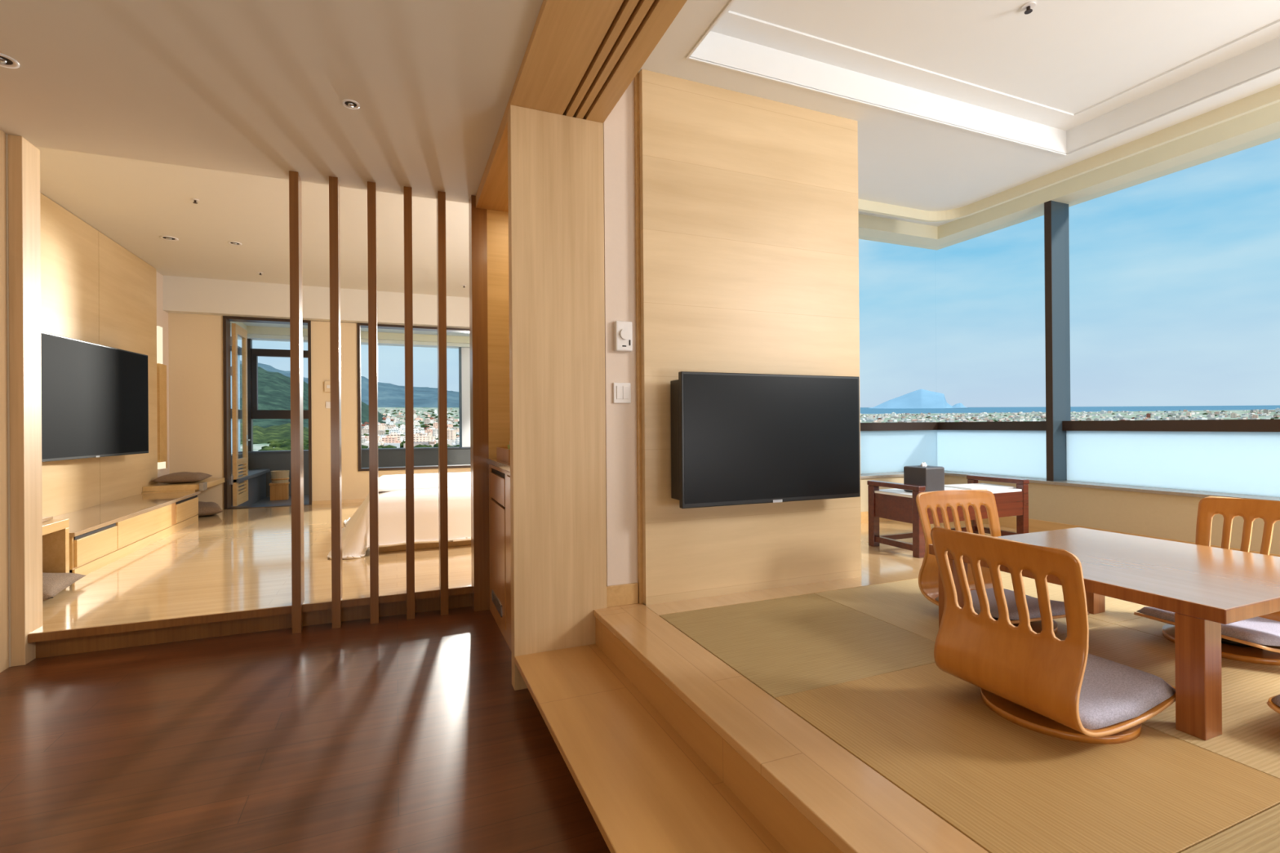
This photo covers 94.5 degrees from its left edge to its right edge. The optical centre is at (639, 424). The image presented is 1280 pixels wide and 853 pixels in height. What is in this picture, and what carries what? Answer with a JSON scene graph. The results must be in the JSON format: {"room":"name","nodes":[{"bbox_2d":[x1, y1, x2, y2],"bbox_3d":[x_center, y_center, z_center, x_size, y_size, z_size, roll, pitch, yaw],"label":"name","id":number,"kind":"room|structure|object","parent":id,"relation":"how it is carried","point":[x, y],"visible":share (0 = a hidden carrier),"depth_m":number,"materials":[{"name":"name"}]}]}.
{"room":"hotel suite","nodes":[
{"label":"hotel suite","id":0,"kind":"room"},
{"bbox_2d":[5,133,11,666],"bbox_3d":[-3.734,-0.317,2.869,1.090,3.100,0.170,0,0,-22],"label":"wall","id":1,"kind":"structure","parent":0,"point":[6,135],"depth_m":3.00,"materials":[{"name":"wood"}]},
{"bbox_2d":[8,134,42,666],"bbox_3d":[-3.203,-0.121,3.085,0.055,2.700,0.167,0,0,-22],"label":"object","id":2,"kind":"structure","parent":1,"relation":"attached to","point":[24,157],"depth_m":3.03,"materials":[{"name":"brown wood"}]},
{"bbox_2d":[27,586,473,643],"bbox_3d":[-2.122,1.096,3.465,2.217,0.042,0.006,0,0,-22],"label":"trim","id":3,"kind":"structure","parent":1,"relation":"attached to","point":[49,636],"depth_m":3.35,"materials":[{"name":"brown wood"}]},
{"bbox_2d":[155,271,168,483],"bbox_3d":[-5.105,-0.373,5.100,0.260,2.940,5.000,0,0,-22],"label":"wall","id":4,"kind":"structure","parent":0,"point":[162,315],"depth_m":7.30,"materials":[{"name":"paper"}]},
{"bbox_2d":[40,192,100,516],"bbox_3d":[-4.583,-0.376,4.228,0.040,2.935,2.990,0,0,-22],"label":"wall panel","id":5,"kind":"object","parent":4,"relation":"attached to","point":[69,246],"depth_m":5.10,"materials":[{"name":"brown wood"}]},
{"bbox_2d":[40,331,148,462],"bbox_3d":[-4.879,-0.210,5.240,0.122,1.010,1.780,0,0,-16],"label":"television","id":6,"kind":"object","parent":4,"relation":"attached to","point":[95,397],"visible":0.63,"depth_m":5.16,"materials":[{"name":"black plastic"}]},
{"bbox_2d":[97,231,157,504],"bbox_3d":[-5.435,-0.366,6.292,0.040,2.935,1.464,0,0,-22],"label":"wall panel","id":7,"kind":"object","parent":4,"relation":"attached to","point":[127,284],"depth_m":6.24,"materials":[{"name":"brown wood"}]},
{"bbox_2d":[156,325,167,469],"bbox_3d":[-5.775,-0.315,7.138,0.053,1.700,0.280,0,0,-22],"label":"wall lamp","id":8,"kind":"object","parent":4,"relation":"attached to","point":[161,368],"visible":0.83,"depth_m":7.09,"materials":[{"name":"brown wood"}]},
{"bbox_2d":[28,502,472,634],"bbox_3d":[-2.506,1.101,6.090,5.400,0.045,5.140,0,0,-22],"label":"floor","id":9,"kind":"structure","parent":0,"point":[236,560],"depth_m":4.25,"materials":[{"name":"brown wood"}]},
{"bbox_2d":[42,516,69,573],"bbox_3d":[-3.947,0.855,3.459,0.528,0.462,1.055,0,0,-22],"label":"desk","id":10,"kind":"object","parent":9,"relation":"on","point":[55,532],"visible":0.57,"depth_m":3.98,"materials":[{"name":"brown wood"}]},
{"bbox_2d":[42,573,85,600],"bbox_3d":[-3.901,1.016,3.621,0.620,0.136,0.620,0,0,-29],"label":"floor cushion","id":11,"kind":"object","parent":9,"relation":"on","point":[53,584],"visible":0.39,"depth_m":3.72,"materials":[{"name":"brown fabric"}]},
{"bbox_2d":[53,491,200,575],"bbox_3d":[-4.700,0.926,5.304,0.543,0.337,2.860,0,0,-22],"label":"tv console","id":12,"kind":"object","parent":9,"relation":"on","point":[102,535],"visible":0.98,"depth_m":5.03,"materials":[{"name":"brown wood"}]},
{"bbox_2d":[142,477,224,493],"bbox_3d":[-5.430,0.890,7.096,0.563,0.425,0.990,0,0,-22],"label":"window bench","id":13,"kind":"object","parent":9,"relation":"on","point":[202,485],"visible":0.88,"depth_m":6.71,"materials":[{"name":"brown wood"}]},
{"bbox_2d":[151,471,212,483],"bbox_3d":[-5.457,0.633,7.070,0.460,0.116,0.620,0,0,-25],"label":"bench cushion","id":14,"kind":"object","parent":13,"relation":"on","point":[180,477],"visible":1,"depth_m":6.87,"materials":[{"name":"brown fabric"}]},
{"bbox_2d":[196,501,222,515],"bbox_3d":[-5.330,1.021,7.164,0.420,0.158,0.600,0,0,-40],"label":"floor cushion","id":15,"kind":"object","parent":9,"relation":"on","point":[205,508],"visible":0.48,"depth_m":7.03,"materials":[{"name":"brown fabric"}]},
{"bbox_2d":[327,471,471,559],"bbox_3d":[-1.799,0.826,6.138,2.417,0.501,2.283,0,0,-22],"label":"bed","id":16,"kind":"object","parent":9,"relation":"on","point":[392,488],"visible":0.36,"depth_m":5.07,"materials":[{"name":"white fabric"}]},
{"bbox_2d":[0,0,542,203],"bbox_3d":[-1.026,-1.742,0.347,2.590,0.500,6.810,0,0,-22],"label":"ceiling","id":17,"kind":"structure","parent":0,"point":[255,87],"depth_m":2.57,"materials":[{"name":"paint"}]},
{"bbox_2d":[0,53,19,68],"bbox_3d":[-2.587,-1.470,2.390,0.110,0.012,0.110,0,0,-22],"label":"recessed light","id":18,"kind":"object","parent":17,"relation":"in","point":[6,61],"visible":1,"depth_m":2.41,"materials":[{"name":"white plastic"}]},
{"bbox_2d":[342,99,359,109],"bbox_3d":[-1.340,-1.480,2.741,0.076,0.012,0.076,0,0,-22],"label":"recessed light","id":19,"kind":"object","parent":17,"relation":"in","point":[349,104],"visible":1,"depth_m":2.74,"materials":[{"name":"white plastic"}]},
{"bbox_2d":[250,494,308,506],"bbox_3d":[-3.957,1.245,9.736,5.500,0.100,2.370,0,0,-22],"label":"floor","id":20,"kind":"structure","parent":0,"point":[266,500],"depth_m":9.23,"materials":[{"name":"grey stone"}]},
{"bbox_2d":[231,468,270,506],"bbox_3d":[-5.909,0.974,8.824,0.322,0.470,2.110,0,0,-22],"label":"tub","id":21,"kind":"object","parent":20,"relation":"on","point":[256,478],"visible":0.52,"depth_m":9.06,"materials":[{"name":"grey stone"}]},
{"bbox_2d":[269,481,289,500],"bbox_3d":[-5.781,1.074,9.488,0.260,0.270,0.200,0,0,-25],"label":"stool","id":22,"kind":"object","parent":20,"relation":"on","point":[278,491],"visible":0.97,"depth_m":9.41,"materials":[{"name":"brown wood"}]},
{"bbox_2d":[271,470,289,483],"bbox_3d":[-5.774,0.844,9.492,0.260,0.190,0.260,0,0,-22],"label":"wooden bucket","id":23,"kind":"object","parent":22,"relation":"on","point":[277,476],"visible":1,"depth_m":9.39,"materials":[{"name":"brown wood"}]},
{"bbox_2d":[0,606,610,852],"bbox_3d":[-0.787,1.257,0.421,3.050,0.100,6.790,0,0,-22],"label":"floor","id":24,"kind":"structure","parent":0,"point":[396,734],"depth_m":2.20,"materials":[{"name":"brown wood"}]},
{"bbox_2d":[288,170,304,633],"bbox_3d":[-2.042,-0.129,3.520,0.047,2.700,0.135,0,0,-22],"label":"screen slat","id":25,"kind":"object","parent":24,"relation":"on","point":[295,180],"visible":1,"depth_m":3.46,"materials":[{"name":"brown wood"}]},
{"bbox_2d":[328,176,342,628],"bbox_3d":[-1.850,-0.130,3.599,0.047,2.700,0.135,0,0,-22],"label":"screen slat","id":26,"kind":"object","parent":24,"relation":"on","point":[334,185],"visible":1,"depth_m":3.54,"materials":[{"name":"brown wood"}]},
{"bbox_2d":[367,181,378,623],"bbox_3d":[-1.658,-0.132,3.679,0.047,2.700,0.135,0,0,-22],"label":"screen slat","id":27,"kind":"object","parent":24,"relation":"on","point":[371,188],"visible":1,"depth_m":3.62,"materials":[{"name":"brown wood"}]},
{"bbox_2d":[403,186,414,619],"bbox_3d":[-1.467,-0.133,3.758,0.047,2.700,0.135,0,0,-22],"label":"screen slat","id":28,"kind":"object","parent":24,"relation":"on","point":[407,191],"visible":1,"depth_m":3.69,"materials":[{"name":"brown wood"}]},
{"bbox_2d":[436,191,448,615],"bbox_3d":[-1.281,-0.134,3.834,0.047,2.700,0.135,0,0,-22],"label":"screen slat","id":29,"kind":"object","parent":24,"relation":"on","point":[441,196],"visible":1,"depth_m":3.77,"materials":[{"name":"brown wood"}]},
{"bbox_2d":[488,463,511,652],"bbox_3d":[-0.518,0.732,3.423,0.544,0.955,1.170,0,0,-22],"label":"base cabinet","id":30,"kind":"object","parent":24,"relation":"on","point":[500,535],"visible":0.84,"depth_m":3.43,"materials":[{"name":"brown wood"}]},
{"bbox_2d":[491,589,502,617],"bbox_3d":[-0.861,1.074,3.556,0.005,0.067,0.360,0,0,-22],"label":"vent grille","id":31,"kind":"object","parent":30,"relation":"attached to","point":[497,602],"depth_m":3.55,"materials":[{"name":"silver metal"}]},
{"bbox_2d":[486,457,510,471],"bbox_3d":[-0.525,0.233,3.425,0.550,0.032,1.165,0,0,-22],"label":"countertop","id":32,"kind":"structure","parent":30,"relation":"on","point":[504,465],"depth_m":3.41,"materials":[{"name":"wood"}]},
{"bbox_2d":[496,447,510,462],"bbox_3d":[-0.725,0.182,3.594,0.220,0.075,0.440,0,0,-22],"label":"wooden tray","id":33,"kind":"object","parent":32,"relation":"on","point":[503,454],"visible":0.29,"depth_m":3.52,"materials":[{"name":"brown wood"}]},
{"bbox_3d":[0.577,1.132,0.233,0.030,0.128,5.400,0,0,-22],"label":"step riser","id":34,"kind":"structure","parent":24,"relation":"on","visible":0},
{"bbox_2d":[514,644,788,852],"bbox_3d":[0.646,1.053,0.262,0.400,0.029,5.400,0,0,-22],"label":"step tread","id":35,"kind":"structure","parent":34,"relation":"on","point":[644,788],"depth_m":1.81,"materials":[{"name":"brown wood"}]},
{"bbox_2d":[595,617,842,852],"bbox_3d":[0.829,0.966,0.348,0.034,0.143,5.420,0,0,-22],"label":"platform riser","id":36,"kind":"object","parent":35,"relation":"on","point":[788,825],"visible":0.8,"depth_m":1.72,"materials":[{"name":"brown wood"}]},
{"bbox_2d":[596,605,989,852],"bbox_3d":[0.932,0.888,0.359,0.250,0.030,5.360,0,0,-22],"label":"platform nosing","id":37,"kind":"object","parent":36,"relation":"on","point":[856,808],"visible":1,"depth_m":1.58,"materials":[{"name":"brown wood"}]},
{"bbox_2d":[163,275,469,328],"bbox_3d":[-3.508,-1.635,8.469,5.600,0.430,0.380,0,0,-22],"label":"wall","id":38,"kind":"structure","parent":0,"point":[181,295],"depth_m":7.79,"materials":[{"name":"paint"}]},
{"bbox_2d":[168,312,471,509],"bbox_3d":[-3.527,-0.167,8.541,5.600,2.515,0.180,0,0,-22],"label":"wall","id":39,"kind":"structure","parent":0,"point":[195,341],"depth_m":7.65,"materials":[{"name":"beige paper"}]},
{"bbox_2d":[222,315,311,509],"bbox_3d":[-5.099,-0.151,8.260,1.000,2.505,0.900,0,0,-22],"label":"door","id":40,"kind":"structure","parent":39,"relation":"in","point":[228,340],"depth_m":7.90,"materials":[{"name":"wood"}]},
{"bbox_2d":[311,498,364,504],"bbox_3d":[-3.162,1.062,8.582,2.810,0.050,0.012,0,0,-22],"label":"baseboard","id":41,"kind":"structure","parent":39,"relation":"attached to","point":[352,500],"depth_m":8.19,"materials":[{"name":"brown wood"}]},
{"bbox_2d":[230,321,469,343],"bbox_3d":[-3.802,-1.556,9.641,5.250,0.120,2.050,0,0,-22],"label":"trim","id":42,"kind":"structure","parent":39,"relation":"attached to","point":[251,330],"depth_m":10.36,"materials":[{"name":"wood"}]},
{"bbox_2d":[230,326,469,348],"bbox_3d":[-3.863,-1.525,9.789,5.250,0.180,2.370,0,0,-22],"label":"trim","id":43,"kind":"structure","parent":39,"relation":"attached to","point":[253,336],"depth_m":10.46,"materials":[{"name":"wood"}]},
{"bbox_2d":[356,323,471,471],"bbox_3d":[-2.945,-0.384,8.777,2.240,2.070,0.210,0,0,-22],"label":"window","id":44,"kind":"structure","parent":39,"relation":"in","point":[359,326],"depth_m":8.39,"materials":[{"name":"metal"}]},
{"bbox_2d":[231,448,471,497],"bbox_3d":[-3.841,0.825,9.776,5.250,0.740,2.350,0,0,-22],"label":"wall","id":45,"kind":"structure","parent":0,"point":[274,461],"depth_m":10.45,"materials":[{"name":"paint"}]},
{"bbox_2d":[230,338,308,453],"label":"window","id":46,"kind":"structure","parent":45,"relation":"in","point":[253,412],"depth_m":9.82,"materials":[{"name":"metal"}]},
{"bbox_2d":[238,446,470,453],"bbox_3d":[-4.262,0.447,10.777,5.260,0.025,0.220,0,0,-22],"label":"trim","id":47,"kind":"structure","parent":45,"relation":"attached to","point":[451,447],"depth_m":10.56,"materials":[{"name":"grey stone"}]},
{"bbox_2d":[458,346,462,447],"bbox_3d":[-3.361,-0.505,11.067,0.040,1.865,0.100,0,0,-22],"label":"trim","id":48,"kind":"structure","parent":45,"relation":"attached to","point":[460,348],"depth_m":11.02,"materials":[{"name":"metal"}]},
{"bbox_2d":[241,321,469,336],"bbox_3d":[-3.989,-1.685,9.764,5.500,0.140,2.420,0,0,-22],"label":"ceiling","id":49,"kind":"structure","parent":0,"point":[253,324],"depth_m":10.15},
{"bbox_2d":[461,347,470,447],"bbox_3d":[-3.249,-0.213,11.220,0.280,2.810,0.180,0,0,-22],"label":"column","id":50,"kind":"structure","parent":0,"point":[465,352],"depth_m":11.12,"materials":[{"name":"white paint"}]},
{"bbox_2d":[486,208,510,559],"bbox_3d":[-0.770,-0.098,4.040,0.540,2.620,0.145,0,0,-22],"label":"wall","id":51,"kind":"structure","parent":0,"point":[498,312],"depth_m":3.90,"materials":[{"name":"brown wood"}]},
{"bbox_2d":[35,593,471,658],"bbox_3d":[-2.130,1.169,3.554,2.360,0.105,0.035,0,0,-22],"label":"trim","id":52,"kind":"structure","parent":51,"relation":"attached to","point":[184,633],"depth_m":3.42,"materials":[{"name":"brown wood"}]},
{"bbox_2d":[468,195,489,611],"bbox_3d":[-1.066,-0.136,3.918,0.098,2.700,0.145,0,0,-22],"label":"trim","id":53,"kind":"structure","parent":51,"relation":"attached to","point":[477,224],"depth_m":3.85,"materials":[{"name":"brown wood"}]},
{"bbox_2d":[507,0,687,123],"bbox_3d":[0.631,-1.734,0.309,0.446,0.540,5.475,0,0,-22],"label":"ceiling beam","id":54,"kind":"structure","parent":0,"point":[580,57],"depth_m":2.31,"materials":[{"name":"brown wood"}]},
{"bbox_2d":[603,78,637,586],"bbox_3d":[-0.126,-0.424,3.017,0.185,2.620,0.230,0,0,-22],"label":"wall","id":55,"kind":"structure","parent":0,"point":[619,169],"depth_m":2.90,"materials":[{"name":"paint"}]},
{"bbox_2d":[475,104,508,212],"bbox_3d":[-0.551,-1.451,3.420,0.630,0.080,1.180,0,0,-22],"label":"trim","id":56,"kind":"structure","parent":55,"relation":"attached to","point":[492,191],"depth_m":3.40,"materials":[{"name":"brown wood"}]},
{"bbox_2d":[507,104,606,690],"bbox_3d":[-0.387,-0.123,2.802,0.445,2.660,0.075,0,0,-22],"label":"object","id":57,"kind":"structure","parent":55,"relation":"attached to","point":[556,195],"depth_m":2.76,"materials":[{"name":"brown wood"}]},
{"bbox_2d":[613,382,631,403],"bbox_3d":[-0.088,-0.153,2.898,0.090,0.100,0.016,0,0,-22],"label":"light switch","id":58,"kind":"object","parent":55,"relation":"attached to","point":[621,391],"visible":1,"depth_m":2.89,"materials":[{"name":"white plastic"}]},
{"bbox_2d":[606,582,638,607],"bbox_3d":[-0.088,0.835,2.894,0.165,0.100,0.015,0,0,-22],"label":"baseboard","id":59,"kind":"structure","parent":55,"relation":"attached to","point":[626,593],"depth_m":2.89,"materials":[{"name":"brown wood"}]},
{"bbox_2d":[613,320,632,351],"bbox_3d":[-0.080,-0.429,2.887,0.086,0.146,0.046,0,0,-22],"label":"thermostat","id":60,"kind":"object","parent":55,"relation":"attached to","point":[623,334],"visible":1,"depth_m":2.87,"materials":[{"name":"white plastic"}]},
{"bbox_2d":[634,73,643,603],"bbox_3d":[-0.008,-0.425,2.931,0.018,2.620,0.020,0,0,-22],"label":"trim","id":61,"kind":"structure","parent":55,"relation":"attached to","point":[637,77],"depth_m":2.92,"materials":[{"name":"brown wood"}]},
{"bbox_2d":[35,0,1279,297],"bbox_3d":[-0.211,-1.973,3.492,8.100,0.240,12.000,0,0,-22],"label":"ceiling","id":62,"kind":"structure","parent":0,"point":[132,202],"depth_m":3.37,"materials":[{"name":"paint"}]},
{"bbox_2d":[858,102,1279,249],"bbox_3d":[3.112,-1.825,2.191,2.650,0.130,7.060,0,0,-22],"label":"trim","id":63,"kind":"structure","parent":62,"relation":"attached to","point":[1261,126],"depth_m":4.38,"materials":[{"name":"paint"}]},
{"bbox_2d":[642,520,1032,616],"bbox_3d":[1.454,0.884,4.156,3.612,0.018,1.578,0,0,-22],"label":"floor","id":64,"kind":"structure","parent":0,"point":[883,563],"depth_m":3.39,"materials":[{"name":"brown wood"}]},
{"bbox_2d":[866,475,1029,558],"bbox_3d":[2.218,0.636,4.256,1.068,0.468,0.460,0,0,-22],"label":"side table","id":65,"kind":"object","parent":64,"relation":"on","point":[896,504],"visible":0.77,"depth_m":4.16,"materials":[{"name":"brown wood"}]},
{"bbox_2d":[903,462,944,492],"bbox_3d":[1.967,0.365,4.099,0.184,0.210,0.190,0,0,-24],"label":"tissue box","id":66,"kind":"object","parent":65,"relation":"on","point":[932,477],"visible":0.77,"depth_m":4.03,"materials":[{"name":"grey leather"}]},
{"bbox_2d":[944,483,1015,489],"bbox_3d":[2.499,0.462,4.383,0.400,0.010,0.290,0,0,-16],"label":"folder","id":67,"kind":"object","parent":65,"relation":"on","point":[973,486],"visible":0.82,"depth_m":4.33,"materials":[{"name":"white paper"}]},
{"bbox_2d":[860,476,903,511],"bbox_3d":[1.709,0.739,5.268,2.290,0.512,0.280,0,0,-22],"label":"wall","id":68,"kind":"structure","parent":0,"point":[864,486],"depth_m":5.24,"materials":[{"name":"paint"}]},
{"bbox_2d":[860,422,937,473],"bbox_3d":[1.776,-0.648,5.345,2.490,2.215,0.080,0,0,-22],"label":"balcony railing","id":69,"kind":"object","parent":68,"relation":"in","point":[885,447],"depth_m":5.62,"materials":[{"name":"glass"}]},
{"bbox_2d":[637,0,1279,211],"bbox_3d":[2.210,-1.830,1.397,3.304,0.150,6.280,0,0,-22],"label":"ceiling","id":70,"kind":"structure","parent":0,"point":[905,161],"depth_m":3.43,"materials":[{"name":"paint"}]},
{"bbox_2d":[685,0,1279,155],"bbox_3d":[2.281,-1.752,1.430,2.770,0.010,4.107,0,0,-22],"label":"trim","id":71,"kind":"structure","parent":70,"relation":"attached to","point":[688,56],"depth_m":3.17,"materials":[{"name":"paint"}]},
{"bbox_2d":[857,84,1279,222],"bbox_3d":[2.916,-1.731,1.707,1.835,0.098,6.315,0,0,-22],"label":"trim","id":72,"kind":"structure","parent":70,"relation":"attached to","point":[1271,95],"depth_m":3.86,"materials":[{"name":"paint"}]},
{"bbox_2d":[944,475,1279,555],"bbox_3d":[4.209,0.716,2.632,0.320,0.512,7.060,0,0,-22],"label":"wall","id":73,"kind":"structure","parent":0,"point":[1156,515],"depth_m":4.12,"materials":[{"name":"paint"}]},
{"bbox_2d":[860,471,1279,501],"bbox_3d":[3.151,0.456,2.202,2.620,0.023,7.070,0,0,-22],"label":"trim","id":74,"kind":"structure","parent":73,"relation":"on","point":[1199,494],"depth_m":4.25,"materials":[{"name":"stone"}]},
{"bbox_2d":[937,200,1279,497],"bbox_3d":[4.196,-0.671,2.601,0.220,2.215,7.000,0,0,-22],"label":"window","id":75,"kind":"structure","parent":73,"relation":"in","point":[1233,456],"depth_m":4.58,"materials":[{"name":"glass"}]},
{"bbox_2d":[982,515,1279,556],"bbox_3d":[4.109,0.802,2.439,0.012,0.100,6.780,0,0,-22],"label":"baseboard","id":76,"kind":"structure","parent":73,"relation":"attached to","point":[1034,526],"depth_m":4.63,"materials":[{"name":"brown wood"}]},
{"bbox_3d":[2.361,0.934,1.739,3.880,0.102,6.820,0,0,-22],"label":"floor","id":77,"kind":"structure","parent":0,"visible":0},
{"bbox_2d":[593,603,645,618],"bbox_3d":[-0.099,0.900,2.865,0.255,0.030,0.060,0,0,-22],"label":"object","id":78,"kind":"object","parent":77,"relation":"on","point":[636,605],"visible":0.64,"depth_m":2.85,"materials":[{"name":"brown wood"}]},
{"bbox_2d":[659,593,935,698],"bbox_3d":[0.666,0.888,2.489,0.877,0.018,0.897,0,0,-22],"label":"mat","id":79,"kind":"object","parent":77,"relation":"on","point":[795,644],"visible":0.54,"depth_m":2.38,"materials":[{"name":"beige wicker"}]},
{"bbox_2d":[814,578,1111,641],"bbox_3d":[1.480,0.882,2.825,0.877,0.018,0.897,0,0,-22],"label":"mat","id":80,"kind":"object","parent":77,"relation":"on","point":[902,604],"visible":0.27,"depth_m":2.85,"materials":[{"name":"wicker"}]},
{"bbox_2d":[915,489,1088,634],"bbox_3d":[1.588,0.596,2.632,0.455,0.552,0.542,0,0,-15],"label":"chair","id":81,"kind":"object","parent":80,"relation":"on","point":[928,576],"visible":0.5,"depth_m":2.81,"materials":[{"name":"orange wood"}]},
{"bbox_2d":[935,588,1065,619],"bbox_3d":[1.601,0.778,2.587,0.412,0.064,0.440,0,0,-15],"label":"seat cushion","id":82,"kind":"object","parent":81,"relation":"on","point":[1058,611],"depth_m":2.47,"materials":[{"name":"grey fabric"}]},
{"bbox_2d":[774,662,1279,852],"bbox_3d":[1.010,0.884,1.657,0.877,0.018,0.897,0,0,-22],"label":"mat","id":83,"kind":"object","parent":77,"relation":"on","point":[1006,786],"visible":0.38,"depth_m":1.48,"materials":[{"name":"wicker"}]},
{"bbox_2d":[930,526,1175,744],"bbox_3d":[1.251,0.597,1.804,0.542,0.552,0.455,0,0,-22],"label":"chair","id":84,"kind":"object","parent":83,"relation":"on","point":[1042,682],"visible":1,"depth_m":1.67,"materials":[{"name":"orange wood"}]},
{"bbox_2d":[1079,653,1175,729],"bbox_3d":[1.295,0.779,1.822,0.440,0.064,0.412,0,0,-22],"label":"seat cushion","id":85,"kind":"object","parent":84,"relation":"on","point":[1113,695],"depth_m":1.68,"materials":[{"name":"grey fabric"}]},
{"bbox_2d":[1000,571,1147,623],"bbox_3d":[2.293,0.876,3.160,0.877,0.018,0.897,0,0,-22],"label":"mat","id":86,"kind":"object","parent":77,"relation":"on","point":[1117,611],"visible":0.09,"depth_m":2.87,"materials":[{"name":"wicker"}]},
{"bbox_2d":[1055,623,1279,779],"bbox_3d":[1.823,0.878,1.993,0.877,0.018,0.897,0,0,-22],"label":"mat","id":87,"kind":"object","parent":77,"relation":"on","point":[1250,737],"visible":0.44,"depth_m":1.89,"materials":[{"name":"wicker"}]},
{"bbox_2d":[928,527,1279,740],"bbox_3d":[1.837,0.682,2.210,0.975,0.374,0.956,0,0,-22],"label":"table","id":88,"kind":"object","parent":87,"relation":"on","point":[1206,588],"visible":0.76,"depth_m":1.85,"materials":[{"name":"brown wood"}]},
{"bbox_2d":[1113,617,1279,669],"bbox_3d":[2.637,0.872,2.329,0.877,0.018,0.897,0,0,-22],"label":"mat","id":89,"kind":"object","parent":77,"relation":"on","point":[1144,624],"visible":0.22,"depth_m":2.54,"materials":[{"name":"wicker"}]},
{"bbox_2d":[1133,496,1279,665],"bbox_3d":[2.336,0.590,2.329,0.542,0.552,0.455,0,0,-19],"label":"chair","id":90,"kind":"object","parent":89,"relation":"on","point":[1255,640],"visible":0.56,"depth_m":2.39,"materials":[{"name":"orange wood"}]},
{"bbox_2d":[1137,606,1279,646],"bbox_3d":[2.294,0.772,2.313,0.440,0.064,0.412,0,0,-19],"label":"seat cushion","id":91,"kind":"object","parent":90,"relation":"on","point":[1257,631],"depth_m":2.18,"materials":[{"name":"grey fabric"}]},
{"bbox_2d":[1181,804,1279,852],"bbox_3d":[1.353,0.880,0.825,0.877,0.018,0.897,0,0,-22],"label":"mat","id":92,"kind":"object","parent":77,"relation":"on","point":[1260,833],"visible":1,"depth_m":1.25,"materials":[{"name":"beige wicker"}]},
{"bbox_3d":[2.167,0.874,1.161,0.877,0.018,0.897,0,0,-22],"label":"mat","id":93,"kind":"object","parent":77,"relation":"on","visible":0},
{"bbox_2d":[1266,694,1279,713],"bbox_3d":[2.023,0.591,1.477,0.455,0.552,0.542,0,0,-22],"label":"chair","id":94,"kind":"object","parent":93,"relation":"on","point":[1273,702],"visible":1,"depth_m":1.63,"materials":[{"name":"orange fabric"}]},
{"bbox_3d":[0.347,-0.482,3.829,1.310,2.730,1.370,0,0,-22],"label":"wall","id":95,"kind":"structure","parent":0,"visible":0},
{"bbox_2d":[639,68,861,605],"bbox_3d":[0.629,-0.430,3.172,1.344,2.620,0.060,0,0,-22],"label":"wall panel","id":96,"kind":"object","parent":95,"relation":"attached to","point":[749,213],"depth_m":3.10,"materials":[{"name":"brown wood"}]},
{"bbox_2d":[670,371,860,508],"bbox_3d":[0.662,0.072,3.059,1.066,0.648,0.164,0,0,-22],"label":"television","id":97,"kind":"object","parent":95,"relation":"attached to","point":[737,438],"visible":1,"depth_m":2.95,"materials":[{"name":"black plastic"}]},
{"bbox_3d":[-2.076,-0.134,-0.161,0.240,2.700,6.685,0,0,-22],"label":"wall","id":98,"kind":"structure","parent":0,"visible":0},
{"bbox_2d":[0,129,8,672],"bbox_3d":[-3.013,-0.123,2.481,0.045,2.700,1.085,0,0,-22],"label":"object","id":99,"kind":"structure","parent":98,"relation":"in","point":[4,615],"depth_m":2.96,"materials":[{"name":"brown wood"}]},
{"label":"outside","id":100,"kind":"structure","parent":0,"visible":0},
{"bbox_2d":[231,407,1279,453],"bbox_3d":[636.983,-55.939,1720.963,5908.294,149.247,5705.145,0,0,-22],"label":"cityscape","id":101,"kind":"object","parent":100,"point":[255,446],"visible":0.09,"depth_m":2656.39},
{"bbox_2d":[240,422,308,444],"bbox_3d":[-434.637,25.345,508.156,399.396,61.224,588.237,0,0,-22],"label":"hill wood","id":102,"kind":"object","parent":101,"relation":"on","point":[261,435],"visible":0.09,"depth_m":627.80,"materials":[{"name":"plant"}]},
{"bbox_2d":[258,408,1279,450],"bbox_3d":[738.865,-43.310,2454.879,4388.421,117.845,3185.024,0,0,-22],"label":"clump","id":103,"kind":"object","parent":101,"relation":"on","point":[282,445],"visible":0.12,"depth_m":487.74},
{"bbox_2d":[361,408,1279,448],"bbox_3d":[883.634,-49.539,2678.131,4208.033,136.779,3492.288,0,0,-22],"label":"houses","id":104,"kind":"structure","parent":101,"relation":"on","point":[1211,416],"depth_m":2244.57,"materials":[{"name":"paint"}]},
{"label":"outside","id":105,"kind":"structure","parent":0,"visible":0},
{"bbox_2d":[859,404,1279,413],"bbox_3d":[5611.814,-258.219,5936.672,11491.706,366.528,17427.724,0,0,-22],"label":"sea","id":106,"kind":"structure","parent":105,"point":[1077,409],"depth_m":6974.79,"materials":[{"name":"blue liquid"}]},
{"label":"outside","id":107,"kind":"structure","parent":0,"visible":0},
{"bbox_2d":[240,360,458,407],"bbox_3d":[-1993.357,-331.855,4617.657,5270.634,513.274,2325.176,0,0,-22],"label":"hill","id":108,"kind":"structure","parent":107,"point":[389,395],"depth_m":4705.57,"materials":[{"name":"blue"}]},
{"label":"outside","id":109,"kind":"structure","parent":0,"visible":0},
{"bbox_2d":[240,364,386,428],"bbox_3d":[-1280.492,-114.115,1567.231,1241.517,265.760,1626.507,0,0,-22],"label":"hill","id":110,"kind":"structure","parent":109,"point":[273,388],"depth_m":1568.30,"materials":[{"name":"plant"}]},
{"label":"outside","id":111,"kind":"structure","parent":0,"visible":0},
{"bbox_2d":[869,389,968,408],"bbox_3d":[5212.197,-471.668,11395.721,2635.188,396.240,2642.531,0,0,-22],"label":"island","id":112,"kind":"object","parent":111,"point":[920,398],"visible":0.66,"depth_m":8883.94,"materials":[{"name":"blue"}]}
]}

